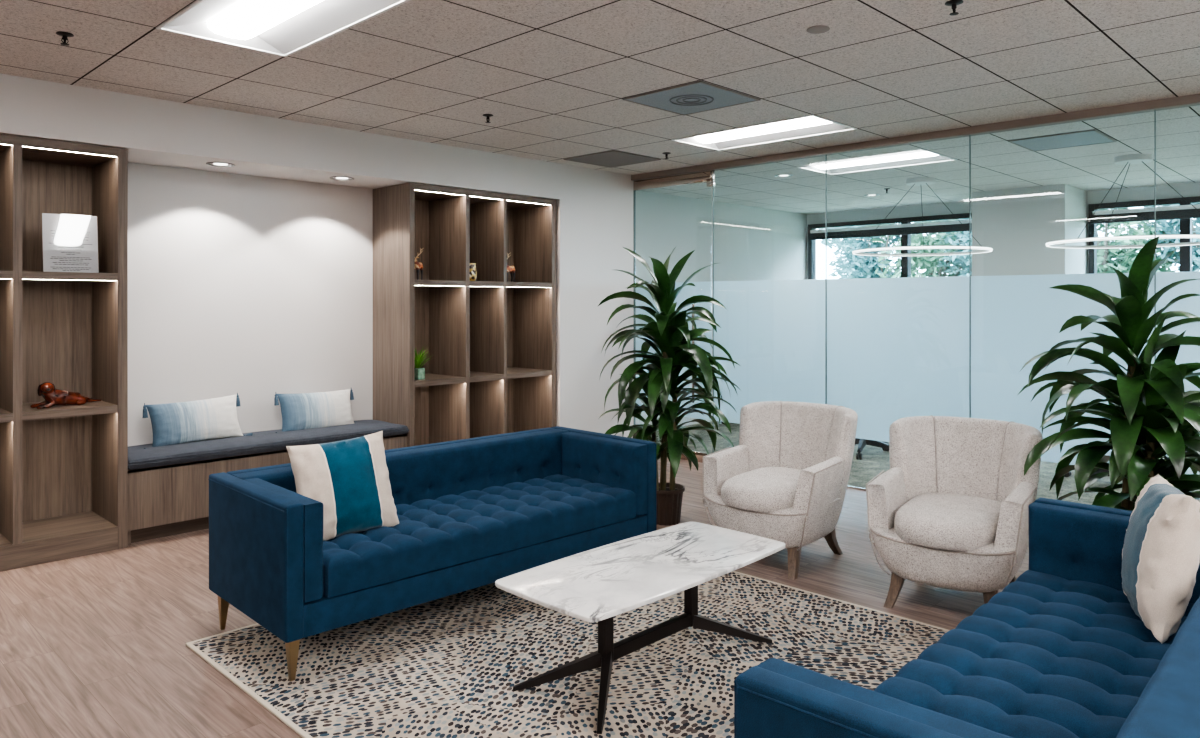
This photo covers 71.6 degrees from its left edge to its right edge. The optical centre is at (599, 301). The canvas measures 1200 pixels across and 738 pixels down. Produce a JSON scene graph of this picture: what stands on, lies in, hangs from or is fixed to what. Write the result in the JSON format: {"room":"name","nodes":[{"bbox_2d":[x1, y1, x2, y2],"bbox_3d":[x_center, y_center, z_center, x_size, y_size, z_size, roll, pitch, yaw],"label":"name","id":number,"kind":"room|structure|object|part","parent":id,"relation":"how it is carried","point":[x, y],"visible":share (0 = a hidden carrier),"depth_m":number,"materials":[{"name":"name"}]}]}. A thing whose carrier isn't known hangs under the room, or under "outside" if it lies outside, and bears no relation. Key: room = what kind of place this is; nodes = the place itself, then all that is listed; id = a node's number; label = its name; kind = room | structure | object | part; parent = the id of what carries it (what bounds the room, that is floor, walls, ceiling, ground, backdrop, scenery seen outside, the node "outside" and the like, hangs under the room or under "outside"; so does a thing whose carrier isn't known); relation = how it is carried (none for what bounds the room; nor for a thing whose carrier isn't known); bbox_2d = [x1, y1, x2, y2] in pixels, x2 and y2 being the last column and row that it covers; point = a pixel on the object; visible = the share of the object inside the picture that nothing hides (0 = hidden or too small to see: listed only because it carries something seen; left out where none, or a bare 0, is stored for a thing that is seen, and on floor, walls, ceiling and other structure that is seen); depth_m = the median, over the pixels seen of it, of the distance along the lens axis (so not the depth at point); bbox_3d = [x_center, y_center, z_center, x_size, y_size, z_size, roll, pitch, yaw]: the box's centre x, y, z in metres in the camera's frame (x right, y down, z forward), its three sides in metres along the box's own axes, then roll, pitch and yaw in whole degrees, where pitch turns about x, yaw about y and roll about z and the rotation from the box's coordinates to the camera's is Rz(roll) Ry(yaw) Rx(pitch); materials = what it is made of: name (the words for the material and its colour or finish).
{"room":"lobby","nodes":[
{"label":"lobby","id":0,"kind":"room"},
{"bbox_2d":[0,73,632,445],"bbox_3d":[-3.194,0.120,5.171,0.800,2.720,9.320,0,0,44],"label":"wall","id":1,"kind":"structure","parent":0,"point":[252,278],"depth_m":6.12,"materials":[{"name":"white paint"}]},
{"bbox_2d":[206,162,234,166],"bbox_3d":[-2.543,-0.919,5.578,0.180,0.009,0.180,0,0,44],"label":"recessed light","id":2,"kind":"object","parent":1,"relation":"in","point":[207,163],"visible":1,"depth_m":5.57,"materials":[{"name":"silver metal"}]},
{"bbox_2d":[330,176,353,179],"bbox_3d":[-1.925,-0.919,6.209,0.180,0.009,0.180,0,0,44],"label":"recessed light","id":3,"kind":"object","parent":1,"relation":"in","point":[336,177],"visible":1,"depth_m":6.21,"materials":[{"name":"glass"}]},
{"bbox_2d":[633,170,715,462],"bbox_3d":[0.685,0.145,7.867,0.979,2.670,0.145,0,0,44],"label":"door","id":4,"kind":"structure","parent":1,"relation":"in","point":[700,288],"depth_m":7.77,"materials":[{"name":"clear glass"}]},
{"bbox_3d":[0.679,-1.136,7.873,0.937,0.092,0.044,0,0,44],"label":"rail","id":5,"kind":"part","parent":4,"relation":"part of","materials":[{"name":"wood"}]},
{"bbox_3d":[0.679,1.429,7.873,0.937,0.089,0.044,0,0,44],"label":"rail","id":6,"kind":"part","parent":4,"relation":"part of","materials":[{"name":"metal"}]},
{"bbox_3d":[0.896,0.459,7.661,0.025,0.937,0.145,0,0,44],"label":"pull handle","id":7,"kind":"part","parent":4,"relation":"part of","materials":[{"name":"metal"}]},
{"bbox_3d":[1.024,-1.135,7.535,0.022,0.110,0.024,0,0,44],"label":"pivot post","id":8,"kind":"part","parent":4,"relation":"part of","materials":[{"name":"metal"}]},
{"bbox_2d":[631,94,1199,180],"bbox_3d":[2.696,-1.214,5.897,6.600,0.052,0.100,0,0,44],"label":"trim","id":9,"kind":"structure","parent":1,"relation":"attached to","point":[1188,100],"depth_m":6.00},
{"bbox_2d":[0,0,1199,213],"bbox_3d":[1.998,-1.240,3.327,11.000,0.001,13.950,0,0,44],"label":"ceiling","id":10,"kind":"structure","parent":0,"point":[554,77],"depth_m":4.61,"materials":[{"name":"tile"}]},
{"bbox_2d":[56,31,73,45],"bbox_3d":[-2.480,-1.214,3.856,0.072,0.052,0.072,0,0,44],"label":"sprinkler head","id":11,"kind":"object","parent":10,"relation":"attached to","point":[64,35],"visible":1,"depth_m":3.85},
{"bbox_2d":[156,0,409,56],"bbox_3d":[-1.364,-1.264,3.561,1.219,0.061,0.610,0,0,44],"label":"ceiling light","id":12,"kind":"object","parent":10,"relation":"attached to","point":[284,28],"visible":0.96,"depth_m":3.73,"materials":[{"name":"white plastic"}]},
{"bbox_2d":[483,114,492,122],"bbox_3d":[-0.745,-1.214,5.538,0.072,0.052,0.072,0,0,44],"label":"sprinkler head","id":13,"kind":"object","parent":10,"relation":"attached to","point":[488,116],"visible":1,"depth_m":5.53},
{"bbox_2d":[564,150,660,167],"bbox_3d":[0.107,-1.234,7.240,0.598,0.009,0.598,0,0,44],"label":"ceiling vent","id":14,"kind":"object","parent":10,"relation":"in","point":[613,158],"visible":1,"depth_m":7.23,"materials":[{"name":"beige metal"}]},
{"bbox_2d":[623,80,760,115],"bbox_3d":[0.560,-1.232,5.089,0.598,0.013,0.598,0,0,44],"label":"ceiling vent","id":15,"kind":"object","parent":10,"relation":"in","point":[698,96],"visible":1,"depth_m":5.05,"materials":[{"name":"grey metal"}]},
{"bbox_2d":[672,115,856,150],"bbox_3d":[1.196,-1.264,6.174,1.219,0.061,0.610,0,0,44],"label":"ceiling light","id":16,"kind":"object","parent":10,"relation":"attached to","point":[811,125],"visible":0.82,"depth_m":6.22,"materials":[{"name":"white plastic"}]},
{"bbox_2d":[775,174,792,176],"bbox_3d":[1.813,-1.240,8.201,0.180,0.009,0.180,0,0,44],"label":"recessed light","id":17,"kind":"object","parent":10,"relation":"in","point":[779,175],"visible":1,"depth_m":8.18,"materials":[{"name":"glass"}]},
{"bbox_2d":[806,25,829,33],"bbox_3d":[0.993,-1.236,3.787,0.104,0.009,0.104,0,0,44],"label":"cover plate","id":18,"kind":"object","parent":10,"relation":"attached to","point":[818,29],"visible":1,"depth_m":3.77,"materials":[{"name":"plastic"}]},
{"bbox_2d":[798,150,956,174],"bbox_3d":[2.475,-1.264,7.480,1.219,0.061,0.610,0,0,44],"label":"ceiling light","id":19,"kind":"object","parent":10,"relation":"attached to","point":[922,157],"visible":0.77,"depth_m":7.53,"materials":[{"name":"white plastic"}]},
{"bbox_2d":[852,177,992,255],"bbox_3d":[3.249,-0.867,8.435,1.322,0.747,1.322,0,0,44],"label":"pendant lamp","id":20,"kind":"object","parent":10,"relation":"hanging from","point":[917,181],"visible":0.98,"depth_m":8.33,"materials":[{"name":"white plastic"}]},
{"bbox_2d":[945,0,962,15],"bbox_3d":[1.467,-1.214,3.448,0.072,0.052,0.072,0,0,44],"label":"sprinkler head","id":21,"kind":"object","parent":10,"relation":"attached to","point":[953,3],"visible":1,"depth_m":3.44},
{"bbox_2d":[1008,129,1116,151],"bbox_3d":[3.564,-1.234,6.414,0.598,0.009,0.598,0,0,44],"label":"ceiling vent","id":22,"kind":"object","parent":10,"relation":"in","point":[1088,137],"visible":1,"depth_m":6.37,"materials":[{"name":"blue metal"}]},
{"bbox_2d":[1046,153,1199,248],"bbox_3d":[4.564,-0.867,7.119,1.322,0.747,1.322,0,0,29],"label":"pendant lamp","id":23,"kind":"object","parent":10,"relation":"hanging from","point":[1129,159],"visible":0.98,"depth_m":7.03,"materials":[{"name":"white metal"}]},
{"bbox_2d":[0,421,1199,737],"bbox_3d":[1.998,1.540,3.327,11.000,0.120,13.950,0,0,44],"label":"floor","id":24,"kind":"structure","parent":0,"point":[92,645],"depth_m":3.91,"materials":[{"name":"wood"}]},
{"bbox_2d":[0,134,127,571],"bbox_3d":[-3.563,0.282,4.656,0.546,2.396,1.508,0,0,44],"label":"bookcase","id":25,"kind":"object","parent":24,"relation":"on","point":[64,468],"visible":0.99,"depth_m":5.08,"materials":[{"name":"brown wood"}]},
{"bbox_3d":[-3.586,-0.145,4.624,0.528,0.045,0.440,0,0,44],"label":"shelf","id":26,"kind":"part","parent":25,"relation":"part of","materials":[{"name":"brown wood"}]},
{"bbox_3d":[-3.586,0.642,4.624,0.528,0.045,0.440,0,0,44],"label":"shelf","id":27,"kind":"part","parent":25,"relation":"part of","materials":[{"name":"brown wood"}]},
{"bbox_3d":[-3.755,0.241,4.839,0.015,2.208,1.409,0,0,44],"label":"panel","id":28,"kind":"part","parent":25,"relation":"part of","materials":[{"name":"brown wood"}]},
{"bbox_3d":[-3.566,-0.889,4.653,0.546,0.053,1.409,0,0,44],"label":"panel","id":29,"kind":"part","parent":25,"relation":"part of","materials":[{"name":"brown wood"}]},
{"bbox_2d":[30,382,100,408],"bbox_3d":[-3.167,0.546,4.956,0.133,0.151,0.399,0,0,27],"label":"figurine","id":30,"kind":"object","parent":25,"relation":"on","point":[52,396],"visible":1,"depth_m":4.87,"materials":[{"name":"brown wood"}]},
{"bbox_3d":[-3.235,-0.145,4.982,0.528,0.045,0.476,0,0,44],"label":"shelf","id":31,"kind":"part","parent":25,"relation":"part of","materials":[{"name":"brown wood"}]},
{"bbox_3d":[-3.235,0.642,4.982,0.528,0.045,0.476,0,0,44],"label":"shelf","id":32,"kind":"part","parent":25,"relation":"part of","materials":[{"name":"brown wood"}]},
{"bbox_2d":[42,213,98,272],"bbox_3d":[-3.165,-0.344,4.972,0.284,0.352,0.089,0,0,-42],"label":"sign holder","id":33,"kind":"object","parent":25,"relation":"on","point":[70,242],"visible":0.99,"depth_m":4.96,"materials":[{"name":"clear plastic"}]},
{"bbox_3d":[-3.054,0.282,5.175,0.546,2.396,0.054,0,0,44],"label":"panel","id":34,"kind":"part","parent":25,"relation":"part of","materials":[{"name":"brown wood"}]},
{"bbox_2d":[128,434,406,544],"bbox_3d":[-2.358,1.251,5.907,0.515,0.458,1.960,0,0,44],"label":"bench","id":35,"kind":"object","parent":24,"relation":"on","point":[167,500],"visible":0.29,"depth_m":5.25,"materials":[{"name":"brown wood"}]},
{"bbox_2d":[128,420,408,469],"bbox_3d":[-2.347,0.981,5.895,0.549,0.078,1.958,0,0,44],"label":"bench cushion","id":36,"kind":"object","parent":35,"relation":"on","point":[139,457],"visible":0.8,"depth_m":5.62,"materials":[{"name":"fabric"}]},
{"bbox_2d":[142,393,252,448],"bbox_3d":[-2.733,0.811,5.642,0.162,0.327,0.718,0,0,43],"label":"lumbar pillow","id":37,"kind":"object","parent":36,"relation":"on","point":[214,418],"visible":0.99,"depth_m":5.58,"materials":[{"name":"blue fabric"}]},
{"bbox_2d":[274,388,353,432],"bbox_3d":[-2.130,0.824,6.266,0.164,0.321,0.718,0,0,43],"label":"lumbar pillow","id":38,"kind":"object","parent":36,"relation":"on","point":[299,411],"visible":0.88,"depth_m":6.20,"materials":[{"name":"blue fabric"}]},
{"bbox_2d":[373,182,555,446],"bbox_3d":[-1.125,0.282,7.146,0.546,2.396,1.533,0,0,44],"label":"bookcase","id":39,"kind":"object","parent":24,"relation":"on","point":[490,339],"visible":0.81,"depth_m":7.08,"materials":[{"name":"brown wood"}]},
{"bbox_3d":[-1.645,0.282,6.614,0.546,2.396,0.045,0,0,44],"label":"panel","id":40,"kind":"part","parent":39,"relation":"part of","materials":[{"name":"brown wood"}]},
{"bbox_2d":[415,248,422,279],"bbox_3d":[-1.461,-0.300,6.646,0.130,0.253,0.166,0,0,6],"label":"deer figurine","id":41,"kind":"object","parent":39,"relation":"on","point":[418,265],"visible":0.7,"depth_m":6.61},
{"bbox_2d":[415,350,433,379],"bbox_3d":[-1.435,0.451,6.605,0.247,0.338,0.274,0,0,-2],"label":"grass planter","id":42,"kind":"object","parent":39,"relation":"on","point":[419,372],"visible":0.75,"depth_m":6.57,"materials":[{"name":"plant"}]},
{"bbox_3d":[-1.448,0.575,6.604,0.084,0.090,0.084,0,0,26],"label":"pot","id":43,"kind":"part","parent":42,"relation":"part of","materials":[{"name":"green ceramic"}]},
{"bbox_3d":[-1.454,-0.145,6.800,0.528,0.045,0.488,0,0,44],"label":"shelf","id":44,"kind":"part","parent":39,"relation":"part of","materials":[{"name":"brown wood"}]},
{"bbox_3d":[-1.454,0.642,6.800,0.528,0.045,0.488,0,0,44],"label":"shelf","id":45,"kind":"part","parent":39,"relation":"part of","materials":[{"name":"brown wood"}]},
{"bbox_3d":[-1.318,0.241,7.328,0.015,2.208,1.433,0,0,44],"label":"panel","id":46,"kind":"part","parent":39,"relation":"part of","materials":[{"name":"brown wood"}]},
{"bbox_2d":[470,263,476,280],"bbox_3d":[-1.104,-0.243,6.991,0.140,0.150,0.140,0,0,44],"label":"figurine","id":47,"kind":"object","parent":39,"relation":"on","point":[473,271],"visible":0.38,"depth_m":6.94,"materials":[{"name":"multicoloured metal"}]},
{"bbox_3d":[-1.128,-0.889,7.142,0.546,0.053,1.433,0,0,44],"label":"panel","id":48,"kind":"part","parent":39,"relation":"part of","materials":[{"name":"brown wood"}]},
{"bbox_3d":[-1.133,-0.145,7.129,0.528,0.045,0.358,0,0,44],"label":"shelf","id":49,"kind":"part","parent":39,"relation":"part of","materials":[{"name":"brown wood"}]},
{"bbox_3d":[-1.133,0.642,7.129,0.528,0.045,0.358,0,0,44],"label":"shelf","id":50,"kind":"part","parent":39,"relation":"part of","materials":[{"name":"brown wood"}]},
{"bbox_2d":[507,253,514,281],"bbox_3d":[-0.808,-0.300,7.291,0.130,0.253,0.166,0,0,36],"label":"deer figurine","id":51,"kind":"object","parent":39,"relation":"on","point":[510,269],"visible":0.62,"depth_m":7.31,"materials":[{"name":"orange"}]},
{"bbox_3d":[-0.803,-0.145,7.465,0.528,0.045,0.517,0,0,44],"label":"shelf","id":52,"kind":"part","parent":39,"relation":"part of","materials":[{"name":"brown wood"}]},
{"bbox_3d":[-0.803,0.642,7.465,0.528,0.045,0.517,0,0,44],"label":"shelf","id":53,"kind":"part","parent":39,"relation":"part of","materials":[{"name":"brown wood"}]},
{"bbox_3d":[-0.608,0.282,7.674,0.546,2.396,0.055,0,0,44],"label":"panel","id":54,"kind":"part","parent":39,"relation":"part of","materials":[{"name":"brown wood"}]},
{"bbox_2d":[186,571,949,737],"bbox_3d":[0.173,1.474,3.371,3.080,0.011,2.444,0,0,44],"label":"area rug","id":55,"kind":"object","parent":24,"relation":"on","point":[450,666],"visible":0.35,"depth_m":3.40,"materials":[{"name":"carpet"}]},
{"bbox_2d":[208,426,656,680],"bbox_3d":[-0.727,1.130,4.189,2.106,0.700,0.834,0,0,-44],"label":"sofa","id":56,"kind":"object","parent":55,"relation":"on","point":[476,512],"visible":0.91,"depth_m":3.80,"materials":[{"name":"blue fabric"}]},
{"bbox_3d":[-1.681,1.391,3.754,0.067,0.177,0.067,0,0,-44],"label":"leg","id":57,"kind":"part","parent":56,"relation":"part of","materials":[{"name":"brown wood"}]},
{"bbox_3d":[-1.457,1.042,3.485,0.078,0.525,0.832,0,0,-44],"label":"arm","id":58,"kind":"part","parent":56,"relation":"part of","materials":[{"name":"blue fabric"}]},
{"bbox_2d":[245,478,322,602],"bbox_3d":[-1.329,0.977,3.473,0.086,0.378,0.630,0,0,-44],"label":"sofa armrest","id":59,"kind":"object","parent":56,"relation":"on","point":[311,510],"depth_m":3.24,"materials":[{"name":"blue fabric"}]},
{"bbox_3d":[-1.197,1.391,3.253,0.067,0.177,0.067,0,0,-44],"label":"leg","id":60,"kind":"part","parent":56,"relation":"part of","materials":[{"name":"gold metal"}]},
{"bbox_2d":[286,431,398,540],"bbox_3d":[-1.143,0.830,3.722,0.471,0.444,0.212,0,0,-40],"label":"throw pillow","id":61,"kind":"object","parent":56,"relation":"on","point":[350,477],"visible":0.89,"depth_m":3.67,"materials":[{"name":"fabric"}]},
{"bbox_2d":[232,429,567,504],"bbox_3d":[-0.920,0.977,4.389,1.946,0.390,0.125,0,0,-44],"label":"sofa backrest","id":62,"kind":"object","parent":56,"relation":"on","point":[433,472],"depth_m":4.50,"materials":[{"name":"blue fabric"}]},
{"bbox_2d":[322,474,635,597],"bbox_3d":[-0.659,1.090,4.119,1.760,0.158,0.640,0,0,-44],"label":"seat cushion","id":63,"kind":"object","parent":56,"relation":"on","point":[441,530],"depth_m":3.95,"materials":[{"name":"blue fabric"}]},
{"bbox_3d":[0.002,1.042,4.894,0.078,0.525,0.832,0,0,-44],"label":"arm","id":64,"kind":"part","parent":56,"relation":"part of","materials":[{"name":"blue fabric"}]},
{"bbox_2d":[495,522,785,733],"bbox_3d":[0.205,1.258,3.361,0.568,0.420,1.216,0,0,44],"label":"coffee table","id":65,"kind":"object","parent":55,"relation":"on","point":[599,584],"visible":1,"depth_m":3.24,"materials":[{"name":"white stone"}]},
{"bbox_3d":[0.022,1.224,3.174,0.200,0.307,0.100,0,0,44],"label":"post","id":66,"kind":"part","parent":65,"relation":"part of","materials":[{"name":"brown metal"}]},
{"bbox_3d":[0.389,1.224,3.548,0.200,0.307,0.100,0,0,44],"label":"post","id":67,"kind":"part","parent":65,"relation":"part of","materials":[{"name":"brown metal"}]},
{"bbox_2d":[597,247,738,525],"bbox_3d":[0.443,0.551,5.617,0.967,1.859,0.952,0,0,21],"label":"dracaena plant","id":68,"kind":"object","parent":24,"relation":"on","point":[670,333],"visible":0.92,"depth_m":5.51,"materials":[{"name":"green plant"}]},
{"bbox_3d":[0.436,1.363,5.591,0.270,0.235,0.270,0,0,44],"label":"pot","id":69,"kind":"part","parent":68,"relation":"part of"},
{"bbox_2d":[712,186,824,452],"bbox_3d":[1.427,0.145,7.140,1.132,2.670,0.024,0,0,44],"label":"partition panel","id":70,"kind":"object","parent":24,"relation":"on","point":[774,330],"depth_m":7.13,"materials":[{"name":"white glass"}]},
{"bbox_2d":[703,401,857,579],"bbox_3d":[1.050,1.053,4.834,0.745,0.854,0.871,0,0,40],"label":"armchair","id":71,"kind":"object","parent":24,"relation":"on","point":[786,478],"visible":0.98,"depth_m":4.72,"materials":[{"name":"beige fabric"}]},
{"bbox_3d":[0.789,1.030,4.980,0.133,0.300,0.538,0,0,40],"label":"arm","id":72,"kind":"part","parent":71,"relation":"part of"},
{"bbox_2d":[721,467,801,511],"bbox_3d":[0.996,1.064,4.767,0.466,0.142,0.688,0,0,40],"label":"seat cushion","id":73,"kind":"object","parent":71,"relation":"on","point":[743,489],"depth_m":4.56,"materials":[{"name":"beige fabric"}]},
{"bbox_3d":[1.043,1.400,4.491,0.080,0.160,0.125,0,0,40],"label":"leg","id":74,"kind":"part","parent":71,"relation":"part of","materials":[{"name":"brown wood"}]},
{"bbox_3d":[1.206,0.899,5.014,0.735,0.547,0.388,0,0,40],"label":"backrest","id":75,"kind":"part","parent":71,"relation":"part of","materials":[{"name":"beige fabric"}]},
{"bbox_3d":[1.239,1.030,4.597,0.133,0.300,0.538,0,0,40],"label":"arm","id":76,"kind":"part","parent":71,"relation":"part of"},
{"bbox_3d":[1.357,1.400,4.860,0.080,0.160,0.125,0,0,40],"label":"leg","id":77,"kind":"part","parent":71,"relation":"part of","materials":[{"name":"brown wood"}]},
{"bbox_2d":[855,438,888,459],"bbox_3d":[2.542,1.005,8.043,0.669,0.950,0.637,0,0,24],"label":"office chair","id":78,"kind":"object","parent":24,"relation":"on","point":[862,443],"visible":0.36,"depth_m":7.93,"materials":[{"name":"black plastic"}]},
{"bbox_3d":[2.482,1.363,7.910,0.070,0.095,0.305,0,0,24],"label":"arm","id":79,"kind":"part","parent":78,"relation":"part of","materials":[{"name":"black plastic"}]},
{"bbox_3d":[2.682,1.363,7.960,0.306,0.095,0.143,0,0,24],"label":"arm","id":80,"kind":"part","parent":78,"relation":"part of","materials":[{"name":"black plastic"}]},
{"bbox_2d":[825,155,968,490],"bbox_3d":[2.238,0.145,6.347,1.140,2.670,0.024,0,0,44],"label":"partition panel","id":81,"kind":"object","parent":24,"relation":"on","point":[896,348],"depth_m":6.35,"materials":[{"name":"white glass"}]},
{"bbox_2d":[866,415,1042,607],"bbox_3d":[1.771,1.053,4.150,0.745,0.854,0.871,0,0,35],"label":"armchair","id":82,"kind":"object","parent":24,"relation":"on","point":[950,510],"visible":0.97,"depth_m":4.07,"materials":[{"name":"beige fabric"}]},
{"bbox_3d":[1.495,1.030,4.274,0.133,0.300,0.538,0,0,35],"label":"arm","id":83,"kind":"part","parent":82,"relation":"part of"},
{"bbox_3d":[1.440,1.400,4.058,0.080,0.160,0.125,0,0,35],"label":"leg","id":84,"kind":"part","parent":82,"relation":"part of","materials":[{"name":"brown wood"}]},
{"bbox_2d":[894,492,1001,550],"bbox_3d":[1.719,1.064,4.080,0.466,0.142,0.688,0,0,35],"label":"seat cushion","id":85,"kind":"object","parent":82,"relation":"on","point":[927,521],"depth_m":3.89,"materials":[{"name":"beige fabric"}]},
{"bbox_3d":[1.907,0.899,4.345,0.735,0.547,0.388,0,0,35],"label":"backrest","id":86,"kind":"part","parent":82,"relation":"part of","materials":[{"name":"beige fabric"}]},
{"bbox_3d":[1.791,1.400,3.809,0.080,0.160,0.125,0,0,35],"label":"leg","id":87,"kind":"part","parent":82,"relation":"part of","materials":[{"name":"brown wood"}]},
{"bbox_3d":[1.977,1.030,3.933,0.133,0.300,0.538,0,0,35],"label":"arm","id":88,"kind":"part","parent":82,"relation":"part of"},
{"bbox_2d":[734,498,1199,737],"bbox_3d":[1.319,1.130,2.251,0.834,0.700,2.173,0,0,43],"label":"sofa","id":89,"kind":"object","parent":24,"relation":"on","point":[1062,651],"visible":0.89,"depth_m":2.22,"materials":[{"name":"blue fabric"}]},
{"bbox_3d":[0.608,1.042,1.483,0.832,0.525,0.080,0,0,43],"label":"arm","id":90,"kind":"part","parent":89,"relation":"part of","materials":[{"name":"blue fabric"}]},
{"bbox_2d":[757,658,1012,737],"bbox_3d":[0.595,0.977,1.612,0.630,0.378,0.089,0,0,43],"label":"sofa arm","id":91,"kind":"object","parent":89,"relation":"on","point":[917,714],"depth_m":1.64,"materials":[{"name":"blue fabric"}]},
{"bbox_2d":[874,570,1193,737],"bbox_3d":[1.248,1.090,2.317,0.640,0.158,1.816,0,0,43],"label":"seat cushion","id":92,"kind":"object","parent":89,"relation":"on","point":[1052,653],"depth_m":2.35,"materials":[{"name":"blue fabric"}]},
{"bbox_3d":[2.032,1.042,3.016,0.832,0.525,0.080,0,0,43],"label":"arm","id":93,"kind":"part","parent":89,"relation":"part of","materials":[{"name":"blue fabric"}]},
{"bbox_2d":[1029,502,1199,603],"bbox_3d":[1.903,0.977,3.020,0.630,0.378,0.089,0,0,43],"label":"sofa arm","id":94,"kind":"object","parent":89,"relation":"on","point":[1067,541],"depth_m":3.09,"materials":[{"name":"blue fabric"}]},
{"bbox_2d":[1116,596,1199,737],"bbox_3d":[1.523,0.977,2.061,0.125,0.390,2.008,0,0,43],"label":"sofa back","id":95,"kind":"object","parent":89,"relation":"on","point":[1168,706],"depth_m":1.65,"materials":[{"name":"blue fabric"}]},
{"bbox_2d":[1121,474,1199,643],"bbox_3d":[1.796,0.806,2.671,0.197,0.461,0.470,0,0,25],"label":"throw pillow","id":96,"kind":"object","parent":89,"relation":"on","point":[1161,549],"visible":1,"depth_m":2.51,"materials":[{"name":"fabric"}]},
{"bbox_2d":[969,135,1153,464],"bbox_3d":[3.044,0.145,5.557,1.122,2.670,0.024,0,0,44],"label":"partition panel","id":97,"kind":"object","parent":24,"relation":"on","point":[1014,319],"depth_m":5.69,"materials":[{"name":"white glass"}]},
{"bbox_2d":[1064,468,1108,476],"bbox_3d":[4.127,1.005,6.771,0.637,0.950,0.669,0,0,-26],"label":"office chair","id":98,"kind":"object","parent":24,"relation":"on","point":[1099,470],"visible":0.1,"depth_m":6.71,"materials":[{"name":"black plastic"}]},
{"bbox_3d":[3.995,1.363,6.708,0.305,0.095,0.070,0,0,-26],"label":"arm","id":99,"kind":"part","parent":98,"relation":"part of","materials":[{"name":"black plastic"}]},
{"bbox_2d":[1019,236,1199,511],"bbox_3d":[2.455,0.603,3.809,0.993,1.755,1.080,0,0,44],"label":"dracaena plant","id":100,"kind":"object","parent":24,"relation":"on","point":[1156,418],"visible":0.71,"depth_m":3.71,"materials":[{"name":"green plant"}]},
{"bbox_2d":[1154,110,1199,474],"bbox_3d":[3.845,0.145,4.772,1.124,2.670,0.024,0,0,44],"label":"glass partition","id":101,"kind":"structure","parent":24,"relation":"on","point":[1187,353],"depth_m":5.07,"materials":[{"name":"clear glass"}]},
{"bbox_2d":[562,432,646,515],"bbox_3d":[0.010,0.977,4.766,0.086,0.378,0.630,0,0,-44],"label":"sofa arm","id":102,"kind":"object","parent":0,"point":[617,462],"depth_m":4.68,"materials":[{"name":"blue fabric"}]},
{"bbox_2d":[636,191,806,426],"bbox_3d":[1.418,0.120,10.417,0.150,2.720,4.630,0,0,44],"label":"wall","id":103,"kind":"structure","parent":0,"point":[751,243],"depth_m":10.37,"materials":[{"name":"white paint"}]},
{"bbox_2d":[807,182,1199,279],"bbox_3d":[6.112,0.120,8.921,8.950,2.720,0.200,0,0,44],"label":"window frame","id":104,"kind":"structure","parent":103,"relation":"in","point":[1185,189],"depth_m":10.42,"materials":[{"name":"white paint"}]},
{"bbox_2d":[808,213,971,278],"bbox_3d":[3.888,-0.280,10.959,2.540,1.620,0.140,0,0,44],"label":"window","id":105,"kind":"structure","parent":104,"relation":"attached to","point":[906,228],"depth_m":10.89,"materials":[{"name":"black metal"}]},
{"bbox_3d":[3.856,-0.984,10.926,2.440,0.043,0.028,0,0,44],"label":"light gap rail","id":106,"kind":"part","parent":105,"relation":"part of","materials":[{"name":"black metal"}]},
{"bbox_2d":[1088,196,1199,273],"bbox_3d":[6.767,-0.280,8.139,3.520,1.620,0.140,0,0,44],"label":"window","id":107,"kind":"structure","parent":104,"relation":"attached to","point":[1185,212],"depth_m":8.93,"materials":[{"name":"black metal"}]},
{"bbox_3d":[6.735,-0.984,8.107,3.420,0.043,0.028,0,0,44],"label":"light gap rail","id":108,"kind":"part","parent":107,"relation":"part of","materials":[{"name":"black metal"}]},
{"bbox_2d":[972,184,1086,275],"bbox_3d":[4.862,0.120,9.424,0.960,2.720,0.830,0,0,44],"label":"wall column","id":109,"kind":"structure","parent":0,"point":[1017,224],"depth_m":9.10,"materials":[{"name":"white paint"}]},
{"label":"outside","id":110,"kind":"structure","parent":0,"visible":0},
{"bbox_3d":[17.606,1.655,32.271,100.000,0.250,49.250,0,0,44],"label":"ground","id":111,"kind":"structure","parent":110,"visible":0},
{"bbox_2d":[818,222,914,278],"bbox_3d":[5.219,-0.417,16.521,2.558,3.909,2.088,0,0,-15],"label":"tree","id":112,"kind":"object","parent":111,"relation":"on","point":[857,266],"visible":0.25,"depth_m":16.07,"materials":[{"name":"green plant"}]},
{"bbox_2d":[858,220,968,277],"bbox_3d":[6.495,-0.333,15.606,3.592,3.741,2.904,0,0,44],"label":"tree","id":113,"kind":"object","parent":111,"relation":"on","point":[929,263],"visible":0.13,"depth_m":15.09,"materials":[{"name":"green plant"}]},
{"bbox_2d":[912,218,971,275],"bbox_3d":[7.260,-0.389,14.288,3.364,3.853,2.438,0,0,0],"label":"tree","id":114,"kind":"object","parent":111,"relation":"on","point":[963,259],"visible":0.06,"depth_m":14.59,"materials":[{"name":"green plant"}]},
{"bbox_2d":[1097,208,1195,273],"bbox_3d":[8.318,-0.708,13.641,2.959,4.488,2.962,0,0,9],"label":"tree","id":115,"kind":"object","parent":111,"relation":"on","point":[1124,257],"visible":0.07,"depth_m":12.96,"materials":[{"name":"green plant"}]},
{"bbox_2d":[1136,203,1199,271],"bbox_3d":[9.431,-0.842,12.612,3.757,4.755,3.611,0,0,44],"label":"tree","id":116,"kind":"object","parent":111,"relation":"on","point":[1195,249],"visible":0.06,"depth_m":12.60,"materials":[{"name":"green plant"}]}
]}

